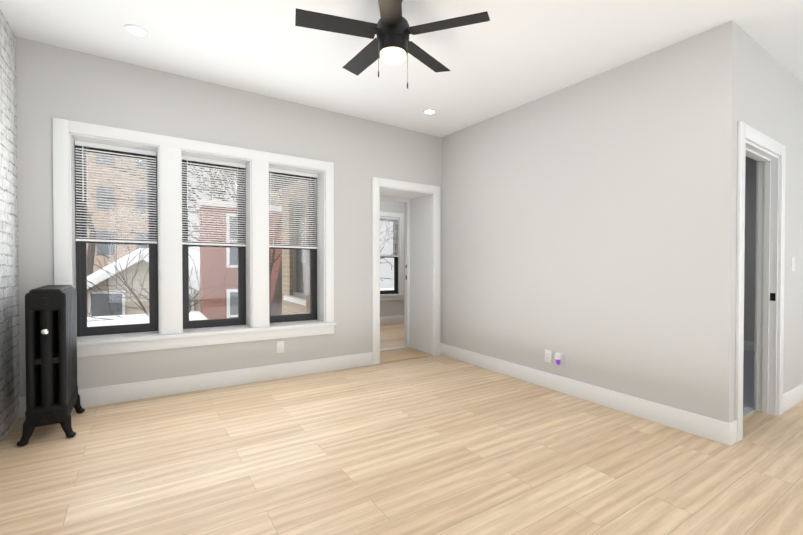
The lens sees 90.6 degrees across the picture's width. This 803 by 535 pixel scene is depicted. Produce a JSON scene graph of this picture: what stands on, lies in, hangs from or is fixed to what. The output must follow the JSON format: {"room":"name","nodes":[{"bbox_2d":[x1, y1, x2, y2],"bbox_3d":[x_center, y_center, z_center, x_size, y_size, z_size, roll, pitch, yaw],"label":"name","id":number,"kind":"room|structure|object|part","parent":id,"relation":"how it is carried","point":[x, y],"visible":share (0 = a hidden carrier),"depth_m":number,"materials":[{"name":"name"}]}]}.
{"room":"empty living room","nodes":[
{"label":"empty living room","id":0,"kind":"room"},
{"bbox_2d":[0,9,19,442],"bbox_3d":[-0.879,-0.224,-0.280,0.300,2.820,8.520,0,1,-33],"label":"brick wall","id":1,"kind":"structure","parent":0,"point":[9,356],"depth_m":2.67,"materials":[{"name":"white brick"}]},
{"bbox_2d":[16,37,441,396],"bbox_3d":[0.440,-0.272,5.148,7.870,2.840,0.260,0,1,-33],"label":"wall","id":2,"kind":"structure","parent":0,"point":[52,81],"depth_m":3.54,"materials":[{"name":"grey paint"}]},
{"bbox_2d":[69,133,160,340],"bbox_3d":[-2.343,-0.229,3.282,0.590,1.603,0.200,0,1,-33],"label":"liner","id":3,"kind":"object","parent":2,"relation":"attached to","point":[73,137],"depth_m":3.20,"materials":[{"name":"white wood"}]},
{"bbox_2d":[75,145,157,336],"bbox_3d":[-2.419,-0.228,3.399,0.566,1.586,0.080,0,1,-33],"label":"window unit","id":4,"kind":"structure","parent":2,"relation":"in","point":[83,329],"depth_m":3.36,"materials":[{"name":"grey"}]},
{"bbox_2d":[75,140,156,243],"bbox_3d":[-2.377,-0.612,3.330,0.554,0.807,0.045,0,1,-33],"label":"window blind","id":5,"kind":"object","parent":4,"relation":"attached to","point":[111,147],"visible":0.92,"depth_m":3.32,"materials":[{"name":"white plastic"}]},
{"bbox_2d":[53,118,335,356],"bbox_3d":[-1.656,-0.209,3.587,2.287,1.834,0.045,0,1,-33],"label":"window","id":6,"kind":"structure","parent":2,"relation":"in","point":[171,336],"depth_m":3.41,"materials":[{"name":"white wood"}]},
{"bbox_2d":[182,155,245,245],"bbox_3d":[-1.757,-0.608,3.737,0.554,0.807,0.045,0,1,-33],"label":"window blind","id":7,"kind":"object","parent":6,"relation":"attached to","point":[203,160],"visible":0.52,"depth_m":3.73,"materials":[{"name":"white plastic"}]},
{"bbox_2d":[269,168,317,248],"bbox_3d":[-1.138,-0.605,4.145,0.554,0.807,0.045,0,1,-33],"label":"window blind","id":8,"kind":"object","parent":6,"relation":"attached to","point":[292,173],"visible":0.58,"depth_m":4.15,"materials":[{"name":"white plastic"}]},
{"bbox_2d":[20,352,372,416],"bbox_3d":[-1.552,1.021,3.689,2.923,0.178,0.015,0,1,-33],"label":"baseboard","id":9,"kind":"structure","parent":2,"relation":"attached to","point":[89,397],"depth_m":3.57,"materials":[{"name":"white wood"}]},
{"bbox_2d":[182,160,245,328],"bbox_3d":[-1.800,-0.224,3.807,0.566,1.586,0.080,0,1,-33],"label":"window unit","id":10,"kind":"structure","parent":2,"relation":"in","point":[215,322],"depth_m":3.81,"materials":[{"name":"grey"}]},
{"bbox_2d":[180,149,251,332],"bbox_3d":[-1.723,-0.226,3.690,0.590,1.603,0.200,0,1,-33],"label":"liner","id":11,"kind":"object","parent":2,"relation":"attached to","point":[248,215],"depth_m":3.77,"materials":[{"name":"white wood"}]},
{"bbox_2d":[277,341,283,352],"bbox_3d":[-1.195,0.786,3.924,0.070,0.116,0.008,0,1,-33],"label":"outlet","id":12,"kind":"object","parent":2,"relation":"attached to","point":[280,346],"visible":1,"depth_m":3.92,"materials":[{"name":"white plastic"}]},
{"bbox_2d":[269,171,316,322],"bbox_3d":[-1.181,-0.221,4.214,0.566,1.586,0.080,0,1,-33],"label":"window unit","id":13,"kind":"structure","parent":2,"relation":"in","point":[312,315],"depth_m":4.29,"materials":[{"name":"grey"}]},
{"bbox_2d":[268,162,324,326],"bbox_3d":[-1.103,-0.223,4.098,0.590,1.603,0.200,0,1,-33],"label":"liner","id":14,"kind":"object","parent":2,"relation":"attached to","point":[321,173],"depth_m":4.20,"materials":[{"name":"white wood"}]},
{"bbox_2d":[372,177,439,364],"bbox_3d":[-0.082,0.039,4.989,0.974,2.133,0.598,0,1,-33],"label":"door frame","id":15,"kind":"structure","parent":2,"relation":"attached to","point":[419,270],"depth_m":5.03,"materials":[{"name":"white wood"}]},
{"bbox_3d":[0.077,0.042,4.747,0.974,2.133,0.018,0,1,-33],"label":"sunroom door trim","id":16,"kind":"part","parent":15,"relation":"part of","materials":[{"name":"white wood"}]},
{"bbox_2d":[296,203,301,291],"bbox_3d":[-1.286,-0.303,5.796,0.100,2.767,2.080,0,1,-33],"label":"wall","id":17,"kind":"structure","parent":0,"point":[299,253],"depth_m":6.34,"materials":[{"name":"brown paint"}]},
{"bbox_2d":[293,197,305,297],"bbox_3d":[-1.312,-0.298,5.737,0.070,1.511,1.350,0,1,-33],"label":"window","id":18,"kind":"structure","parent":17,"relation":"in","point":[295,271],"depth_m":6.19,"materials":[{"name":"grey"}]},
{"bbox_2d":[306,181,309,312],"bbox_3d":[0.280,-0.277,5.390,7.870,2.840,0.320,0,1,-33],"label":"wall","id":19,"kind":"structure","parent":0,"point":[308,273],"depth_m":4.61,"materials":[{"name":"brown brick"}]},
{"bbox_2d":[302,200,403,316],"bbox_3d":[-0.570,-0.312,7.392,3.050,2.786,0.200,0,1,-33],"label":"wall","id":20,"kind":"structure","parent":0,"point":[391,307],"depth_m":7.54,"materials":[{"name":"grey paint"}]},
{"bbox_2d":[380,211,403,300],"bbox_3d":[-0.355,-0.213,7.475,0.900,1.665,0.180,0,1,-33],"label":"window unit","id":21,"kind":"structure","parent":20,"relation":"in","point":[395,264],"depth_m":7.63,"materials":[{"name":"grey"}]},
{"bbox_2d":[380,216,398,256],"bbox_3d":[-0.339,-0.581,7.448,0.688,0.749,0.045,0,1,-33],"label":"window blind","id":22,"kind":"object","parent":21,"relation":"attached to","point":[387,219],"visible":0.58,"depth_m":7.52,"materials":[{"name":"white plastic"}]},
{"bbox_3d":[-0.333,-0.212,7.442,0.900,1.665,0.100,0,1,-33],"label":"sunroom window trim","id":23,"kind":"part","parent":21,"relation":"part of","materials":[{"name":"white wood"}]},
{"bbox_2d":[380,315,403,324],"bbox_3d":[-0.553,0.991,7.290,2.750,0.176,0.015,0,1,-33],"label":"baseboard","id":24,"kind":"structure","parent":20,"relation":"attached to","point":[388,319],"depth_m":7.52,"materials":[{"name":"white wood"}]},
{"bbox_2d":[0,323,802,534],"bbox_3d":[1.849,1.191,2.776,8.500,0.258,10.600,0,1,-33],"label":"floor","id":25,"kind":"structure","parent":0,"point":[438,445],"depth_m":2.27,"materials":[{"name":"brown wood"}]},
{"bbox_2d":[17,285,84,445],"bbox_3d":[-2.366,0.614,2.700,0.285,0.969,0.581,0,1,-33],"label":"radiator","id":26,"kind":"object","parent":25,"relation":"on","point":[52,396],"visible":1,"depth_m":2.52,"materials":[{"name":"black metal"}]},
{"bbox_2d":[380,346,432,362],"bbox_3d":[-0.091,1.089,5.015,0.766,0.031,0.605,0,1,-33],"label":"threshold","id":27,"kind":"object","parent":25,"relation":"on","point":[393,354],"visible":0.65,"depth_m":4.98,"materials":[{"name":"beige wood"}]},
{"bbox_2d":[0,0,802,136],"bbox_3d":[1.849,-1.659,2.743,8.500,0.298,10.600,0,1,-33],"label":"ceiling","id":28,"kind":"structure","parent":0,"point":[510,55],"depth_m":2.88,"materials":[{"name":"white paint"}]},
{"bbox_2d":[124,24,149,37],"bbox_3d":[-1.842,-1.646,2.769,0.155,0.007,0.155,0,1,12],"label":"recessed light","id":29,"kind":"object","parent":28,"relation":"in","point":[137,31],"depth_m":2.77,"materials":[{"name":"white"}]},
{"bbox_2d":[295,0,489,88],"bbox_3d":[-0.070,-1.342,2.387,1.102,0.557,1.053,0,1,-33],"label":"ceiling fan","id":30,"kind":"object","parent":28,"relation":"hanging from","point":[391,43],"visible":1,"depth_m":2.28,"materials":[{"name":"black metal"}]},
{"bbox_2d":[422,109,436,114],"bbox_3d":[0.297,-1.634,4.176,0.155,0.007,0.155,0,1,12],"label":"recessed light","id":31,"kind":"object","parent":28,"relation":"in","point":[428,111],"depth_m":4.17,"materials":[{"name":"white"}]},
{"bbox_2d":[442,30,709,416],"bbox_3d":[1.338,-0.244,3.890,0.120,2.774,2.830,0,1,-33],"label":"wall","id":32,"kind":"structure","parent":0,"point":[575,224],"depth_m":3.34,"materials":[{"name":"grey paint"}]},
{"bbox_2d":[545,350,550,362],"bbox_3d":[1.375,0.833,3.729,0.008,0.116,0.070,0,1,-33],"label":"outlet","id":33,"kind":"object","parent":32,"relation":"attached to","point":[548,356],"visible":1,"depth_m":3.72,"materials":[{"name":"white plastic"}]},
{"bbox_2d":[556,352,562,365],"bbox_3d":[1.444,0.836,3.625,0.008,0.116,0.070,0,1,-33],"label":"outlet","id":34,"kind":"object","parent":32,"relation":"attached to","point":[561,362],"visible":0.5,"depth_m":3.61,"materials":[{"name":"white plastic"}]},
{"bbox_2d":[555,353,561,364],"bbox_3d":[1.423,0.833,3.611,0.042,0.100,0.048,0,1,-33],"label":"plug-in air freshener","id":35,"kind":"object","parent":34,"relation":"attached to","point":[558,357],"visible":0.98,"depth_m":3.60,"materials":[{"name":"white plastic"}]},
{"bbox_2d":[440,343,736,445],"bbox_3d":[1.322,1.060,3.813,0.060,0.170,2.965,0,1,-33],"label":"baseboard","id":36,"kind":"structure","parent":32,"relation":"attached to","point":[718,431],"depth_m":3.21,"materials":[{"name":"white wood"}]},
{"bbox_2d":[743,350,755,416],"bbox_3d":[2.932,1.134,4.955,3.696,0.075,2.830,0,1,-33],"label":"floor","id":37,"kind":"structure","parent":0,"point":[748,384],"depth_m":3.93,"materials":[{"name":"grey"}]},
{"bbox_2d":[744,156,755,341],"bbox_3d":[4.526,-0.226,5.987,0.120,2.774,2.830,0,1,-33],"label":"wall","id":38,"kind":"structure","parent":0,"point":[750,245],"depth_m":5.47,"materials":[{"name":"grey paint"}]},
{"bbox_2d":[744,340,753,350],"bbox_3d":[4.475,1.076,5.957,0.015,0.167,2.810,0,1,-33],"label":"baseboard","id":39,"kind":"structure","parent":38,"relation":"attached to","point":[748,345],"depth_m":5.47,"materials":[{"name":"white"}]},
{"bbox_2d":[707,20,802,422],"bbox_3d":[3.743,-0.209,3.707,3.936,2.795,0.120,0,1,-33],"label":"wall","id":40,"kind":"structure","parent":0,"point":[754,84],"depth_m":2.66,"materials":[{"name":"grey paint"}]},
{"bbox_2d":[735,121,785,441],"bbox_3d":[2.592,0.098,2.953,0.974,2.134,0.156,0,1,-33],"label":"door frame","id":41,"kind":"structure","parent":40,"relation":"attached to","point":[767,274],"depth_m":3.12,"materials":[{"name":"white wood"}]},
{"bbox_3d":[2.592,0.098,2.953,0.974,2.134,0.156,0,1,-33],"label":"bedroom door trim","id":42,"kind":"part","parent":41,"relation":"part of","materials":[{"name":"white wood"}]},
{"bbox_2d":[770,293,775,300],"bbox_3d":[2.926,0.232,3.131,0.002,0.060,0.032,0,1,-33],"label":"strike plate","id":43,"kind":"object","parent":41,"relation":"attached to","point":[772,296],"depth_m":3.13,"materials":[{"name":"brown metal"}]},
{"bbox_2d":[791,257,794,270],"bbox_3d":[3.284,-0.026,3.329,0.070,0.116,0.010,0,1,-33],"label":"light switch","id":44,"kind":"object","parent":40,"relation":"attached to","point":[792,264],"visible":0.98,"depth_m":3.31,"materials":[{"name":"white plastic"}]},
{"bbox_2d":[783,382,802,411],"bbox_3d":[3.726,1.094,3.628,1.648,0.164,0.018,0,1,-33],"label":"baseboard","id":45,"kind":"structure","parent":40,"relation":"attached to","point":[793,396],"depth_m":3.32,"materials":[{"name":"white wood"}]},
{"bbox_3d":[-0.230,-1.895,6.747,3.970,0.264,2.520,0,1,-33],"label":"roof slab","id":46,"kind":"structure","parent":0,"visible":0},
{"bbox_2d":[269,177,297,190],"bbox_3d":[-1.741,-1.548,5.728,0.520,0.535,2.470,0,1,-33],"label":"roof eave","id":47,"kind":"object","parent":46,"relation":"attached to","point":[280,182],"depth_m":6.08,"materials":[{"name":"grey"}]},
{"bbox_3d":[-18.020,4.140,26.920,80.000,1.621,55.080,0,1,-33],"label":"ground","id":48,"kind":"structure","parent":0,"visible":0},
{"bbox_2d":[87,199,96,275],"bbox_3d":[-15.398,-4.536,15.785,11.336,17.507,9.475,0,1,-33],"label":"tree","id":49,"kind":"object","parent":48,"relation":"on","point":[90,252],"depth_m":16.56,"materials":[{"name":"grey plant"}]},
{"bbox_2d":[86,153,148,272],"bbox_3d":[-25.933,-6.334,28.181,16.300,20.675,12.070,0,1,-33],"label":"building","id":50,"kind":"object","parent":48,"relation":"on","point":[121,251],"depth_m":25.84,"materials":[{"name":"brown brick"}]},
{"bbox_2d":[87,248,199,316],"bbox_3d":[-6.765,1.922,11.983,6.465,4.885,4.150,0,1,-8],"label":"house","id":51,"kind":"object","parent":48,"relation":"on","point":[112,281],"depth_m":10.16,"materials":[{"name":"beige"}]},
{"bbox_2d":[87,311,207,326],"bbox_3d":[-6.519,2.728,5.189,7.550,3.481,5.000,0,1,-33],"label":"snow","id":52,"kind":"object","parent":48,"relation":"on","point":[138,320],"depth_m":7.89,"materials":[{"name":"white snow"}]},
{"bbox_2d":[87,201,237,320],"bbox_3d":[-5.914,1.381,8.492,5.094,6.007,5.274,0,1,-33],"label":"tree","id":53,"kind":"object","parent":48,"relation":"on","point":[135,296],"depth_m":9.04,"materials":[{"name":"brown plant"}]},
{"bbox_2d":[147,161,281,315],"bbox_3d":[-0.138,-2.666,10.542,11.207,14.149,10.394,0,1,-33],"label":"tree","id":54,"kind":"object","parent":48,"relation":"on","point":[277,309],"depth_m":8.73,"materials":[{"name":"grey plant"}]},
{"bbox_2d":[197,199,281,318],"bbox_3d":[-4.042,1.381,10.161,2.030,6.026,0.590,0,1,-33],"label":"building","id":55,"kind":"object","parent":48,"relation":"on","point":[228,305],"depth_m":9.69,"materials":[{"name":"brick"}]},
{"bbox_2d":[91,160,393,280],"bbox_3d":[-3.133,-0.550,13.634,11.680,9.920,8.448,0,1,-33],"label":"trees","id":56,"kind":"object","parent":48,"relation":"on","point":[209,199],"depth_m":10.17,"materials":[{"name":"grey plant"}]},
{"bbox_2d":[269,189,281,205],"bbox_3d":[-4.522,-0.207,16.949,3.150,9.085,6.490,0,1,-33],"label":"building","id":57,"kind":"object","parent":48,"relation":"on","point":[276,197],"depth_m":13.77,"materials":[{"name":"brick"}]},
{"label":"outside","id":58,"kind":"structure","parent":0,"visible":0},
{"bbox_2d":[282,180,305,314],"bbox_3d":[-1.369,1.346,5.760,0.100,6.267,2.080,0,1,-33],"label":"wall","id":59,"kind":"structure","parent":58,"point":[299,308],"depth_m":6.28,"materials":[{"name":"beige brick"}]},
{"bbox_2d":[284,295,305,305],"bbox_3d":[-1.425,0.487,5.672,0.080,0.082,1.450,0,1,-33],"label":"sill","id":60,"kind":"structure","parent":59,"relation":"attached to","point":[301,302],"depth_m":5.77,"materials":[{"name":"white"}]}
]}

